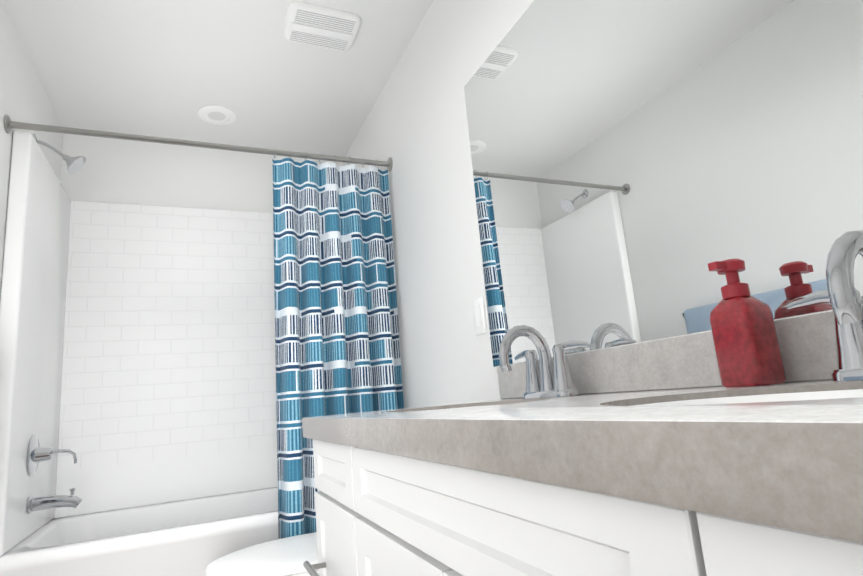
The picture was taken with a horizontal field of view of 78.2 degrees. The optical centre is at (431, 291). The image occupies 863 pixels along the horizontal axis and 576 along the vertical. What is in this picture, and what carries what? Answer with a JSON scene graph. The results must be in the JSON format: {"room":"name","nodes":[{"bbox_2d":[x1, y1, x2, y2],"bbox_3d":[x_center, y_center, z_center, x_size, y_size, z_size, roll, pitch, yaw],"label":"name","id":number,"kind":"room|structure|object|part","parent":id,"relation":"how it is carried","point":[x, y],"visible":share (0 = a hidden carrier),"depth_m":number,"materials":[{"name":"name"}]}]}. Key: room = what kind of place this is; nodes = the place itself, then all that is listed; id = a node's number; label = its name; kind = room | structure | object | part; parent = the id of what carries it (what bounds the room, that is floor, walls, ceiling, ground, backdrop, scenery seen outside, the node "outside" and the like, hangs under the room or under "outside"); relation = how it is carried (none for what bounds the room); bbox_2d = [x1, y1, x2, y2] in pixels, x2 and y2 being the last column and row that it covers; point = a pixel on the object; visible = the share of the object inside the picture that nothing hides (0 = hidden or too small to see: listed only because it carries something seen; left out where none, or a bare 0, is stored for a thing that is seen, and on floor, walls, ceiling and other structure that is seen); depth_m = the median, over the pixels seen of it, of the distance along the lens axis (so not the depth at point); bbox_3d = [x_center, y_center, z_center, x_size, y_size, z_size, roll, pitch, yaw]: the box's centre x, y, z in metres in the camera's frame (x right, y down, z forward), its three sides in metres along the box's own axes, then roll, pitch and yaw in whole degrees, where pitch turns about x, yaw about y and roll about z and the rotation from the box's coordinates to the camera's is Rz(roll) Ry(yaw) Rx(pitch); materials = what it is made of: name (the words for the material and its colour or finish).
{"room":"bathroom","nodes":[
{"label":"bathroom","id":0,"kind":"room"},
{"bbox_2d":[0,0,62,299],"bbox_3d":[-1.448,0.085,1.535,0.100,2.440,2.350,0,-12,-24],"label":"wall","id":1,"kind":"structure","parent":0,"point":[24,98],"depth_m":2.09,"materials":[{"name":"white paint"}]},
{"bbox_2d":[61,133,342,212],"bbox_3d":[-1.238,0.345,2.937,1.620,2.440,0.100,0,-12,-24],"label":"wall","id":2,"kind":"structure","parent":0,"point":[111,170],"depth_m":3.01,"materials":[{"name":"white paint"}]},
{"bbox_2d":[3,0,433,156],"bbox_3d":[-0.414,-1.341,1.211,1.720,0.050,4.550,0,-12,-24],"label":"ceiling","id":3,"kind":"structure","parent":0,"point":[164,68],"depth_m":2.43,"materials":[{"name":"white paint"}]},
{"bbox_2d":[197,105,235,124],"bbox_3d":[-1.135,-0.929,2.814,0.190,0.012,0.190,0,-12,-24],"label":"recessed light","id":4,"kind":"object","parent":3,"relation":"in","point":[216,115],"visible":1,"depth_m":2.80,"materials":[{"name":"white plastic"}]},
{"bbox_2d":[283,2,360,50],"bbox_3d":[-0.458,-1.095,2.224,0.296,0.029,0.230,0,-12,-24],"label":"fan","id":5,"kind":"object","parent":3,"relation":"attached to","point":[319,26],"visible":0.96,"depth_m":2.19,"materials":[{"name":"white plastic"}]},
{"bbox_2d":[289,29,348,50],"bbox_3d":[-0.482,-1.074,2.278,0.237,0.001,0.072,0,-12,-24],"label":"grille","id":6,"kind":"object","parent":5,"relation":"attached to","point":[298,36],"depth_m":2.27,"materials":[{"name":"grey plastic"}]},
{"bbox_2d":[294,9,355,33],"bbox_3d":[-0.433,-1.100,2.167,0.237,0.001,0.072,0,-12,-24],"label":"grille","id":7,"kind":"object","parent":5,"relation":"attached to","point":[323,20],"depth_m":2.16,"materials":[{"name":"grey plastic"}]},
{"bbox_2d":[343,0,828,407],"bbox_3d":[0.430,-0.122,1.297,0.100,2.440,4.550,0,-12,-24],"label":"wall","id":8,"kind":"structure","parent":0,"point":[414,127],"depth_m":2.09,"materials":[{"name":"white paint"}]},
{"bbox_2d":[4,115,403,538],"bbox_3d":[-0.810,0.290,2.095,1.518,1.949,0.112,0,-12,-24],"label":"shower curtain","id":9,"kind":"object","parent":8,"relation":"attached to","point":[337,346],"visible":0.69,"depth_m":2.31,"materials":[{"name":"blue fabric"}]},
{"bbox_3d":[-0.897,-0.624,2.297,1.518,0.068,0.068,0,-12,-24],"label":"rod","id":10,"kind":"part","parent":9,"relation":"part of","materials":[{"name":"silver metal"}]},
{"bbox_2d":[472,296,486,334],"bbox_3d":[0.159,0.083,1.773,0.008,0.120,0.073,0,-12,-24],"label":"light switch","id":11,"kind":"object","parent":8,"relation":"attached to","point":[479,316],"visible":1,"depth_m":1.76,"materials":[{"name":"white plastic"}]},
{"bbox_2d":[464,0,862,366],"bbox_3d":[0.522,-0.436,0.959,0.005,0.983,1.840,0,-12,-24],"label":"mirror","id":12,"kind":"object","parent":8,"relation":"attached to","point":[638,166],"visible":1,"depth_m":1.08,"materials":[{"name":"clear glass"}]},
{"bbox_3d":[-0.207,1.093,0.727,1.720,0.050,4.550,0,-12,-24],"label":"floor","id":13,"kind":"structure","parent":0,"visible":0},
{"bbox_2d":[0,130,384,575],"bbox_3d":[-1.001,0.389,2.523,1.517,2.155,0.805,0,-12,-24],"label":"bathtub","id":14,"kind":"object","parent":13,"relation":"on","point":[138,426],"visible":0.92,"depth_m":2.64,"materials":[{"name":"white plastic"}]},
{"bbox_3d":[-1.477,0.824,2.092,0.176,0.080,0.068,0,-12,-24],"label":"spout","id":15,"kind":"part","parent":14,"relation":"part of","materials":[{"name":"silver metal"}]},
{"bbox_2d":[206,532,317,575],"bbox_3d":[-0.278,0.876,1.721,0.837,0.772,0.441,0,-12,-24],"label":"toilet","id":16,"kind":"object","parent":13,"relation":"on","point":[288,556],"visible":0.19,"depth_m":1.57,"materials":[{"name":"white ceramic"}]},
{"bbox_2d":[303,434,862,575],"bbox_3d":[0.340,0.576,0.577,0.636,0.810,1.830,0,-12,-24],"label":"bathroom vanity","id":17,"kind":"object","parent":13,"relation":"on","point":[383,509],"depth_m":0.46,"materials":[{"name":"white paint"}]},
{"bbox_3d":[-0.227,0.606,1.127,0.044,0.014,0.250,0,-12,-24],"label":"handle","id":18,"kind":"part","parent":17,"relation":"part of","materials":[{"name":"silver metal"}]},
{"bbox_3d":[-0.216,0.396,1.183,0.020,0.119,0.371,0,-12,-24],"label":"drawer","id":19,"kind":"part","parent":17,"relation":"part of","materials":[{"name":"white paint"}]},
{"bbox_3d":[-0.198,0.606,1.142,0.020,0.291,0.371,0,-12,-24],"label":"drawer","id":20,"kind":"part","parent":17,"relation":"part of","materials":[{"name":"white paint"}]},
{"bbox_3d":[-0.032,0.668,0.767,0.020,0.586,0.390,0,-12,-24],"label":"door","id":21,"kind":"part","parent":17,"relation":"part of","materials":[{"name":"white paint"}]},
{"bbox_2d":[302,378,862,509],"bbox_3d":[0.315,0.156,0.666,0.613,0.050,1.852,0,-12,-24],"label":"countertop","id":22,"kind":"structure","parent":17,"relation":"on","point":[810,448],"depth_m":0.34,"materials":[{"name":"grey stone"}]},
{"bbox_2d":[422,402,485,409],"bbox_3d":[0.084,0.340,1.174,0.363,0.160,0.432,0,-12,-24],"label":"sink","id":23,"kind":"object","parent":22,"relation":"in","point":[468,403],"depth_m":1.38,"materials":[{"name":"white ceramic"}]},
{"bbox_2d":[497,325,589,397],"bbox_3d":[0.234,0.168,1.281,0.159,0.177,0.304,0,-12,-24],"label":"faucet","id":24,"kind":"object","parent":22,"relation":"on","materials":[{"name":"silver metal"}]},
{"bbox_2d":[708,258,785,387],"bbox_3d":[0.483,0.048,0.833,0.076,0.198,0.068,0,-12,-24],"label":"soap bottle","id":25,"kind":"object","parent":22,"relation":"on","point":[745,340],"visible":0.98,"depth_m":0.81,"materials":[{"name":"red plastic"}]},
{"bbox_2d":[634,382,862,401],"bbox_3d":[0.375,0.185,0.517,0.363,0.160,0.432,0,-12,-24],"label":"sink","id":26,"kind":"object","parent":22,"relation":"in","point":[847,387],"depth_m":0.70,"materials":[{"name":"white ceramic"}]},
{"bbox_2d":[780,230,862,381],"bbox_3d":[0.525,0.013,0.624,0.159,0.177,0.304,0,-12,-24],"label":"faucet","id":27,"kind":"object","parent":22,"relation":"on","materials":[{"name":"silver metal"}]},
{"bbox_3d":[0.122,0.586,0.418,0.020,0.586,0.386,0,-12,-24],"label":"door","id":28,"kind":"part","parent":17,"relation":"part of","materials":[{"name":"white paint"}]}
]}

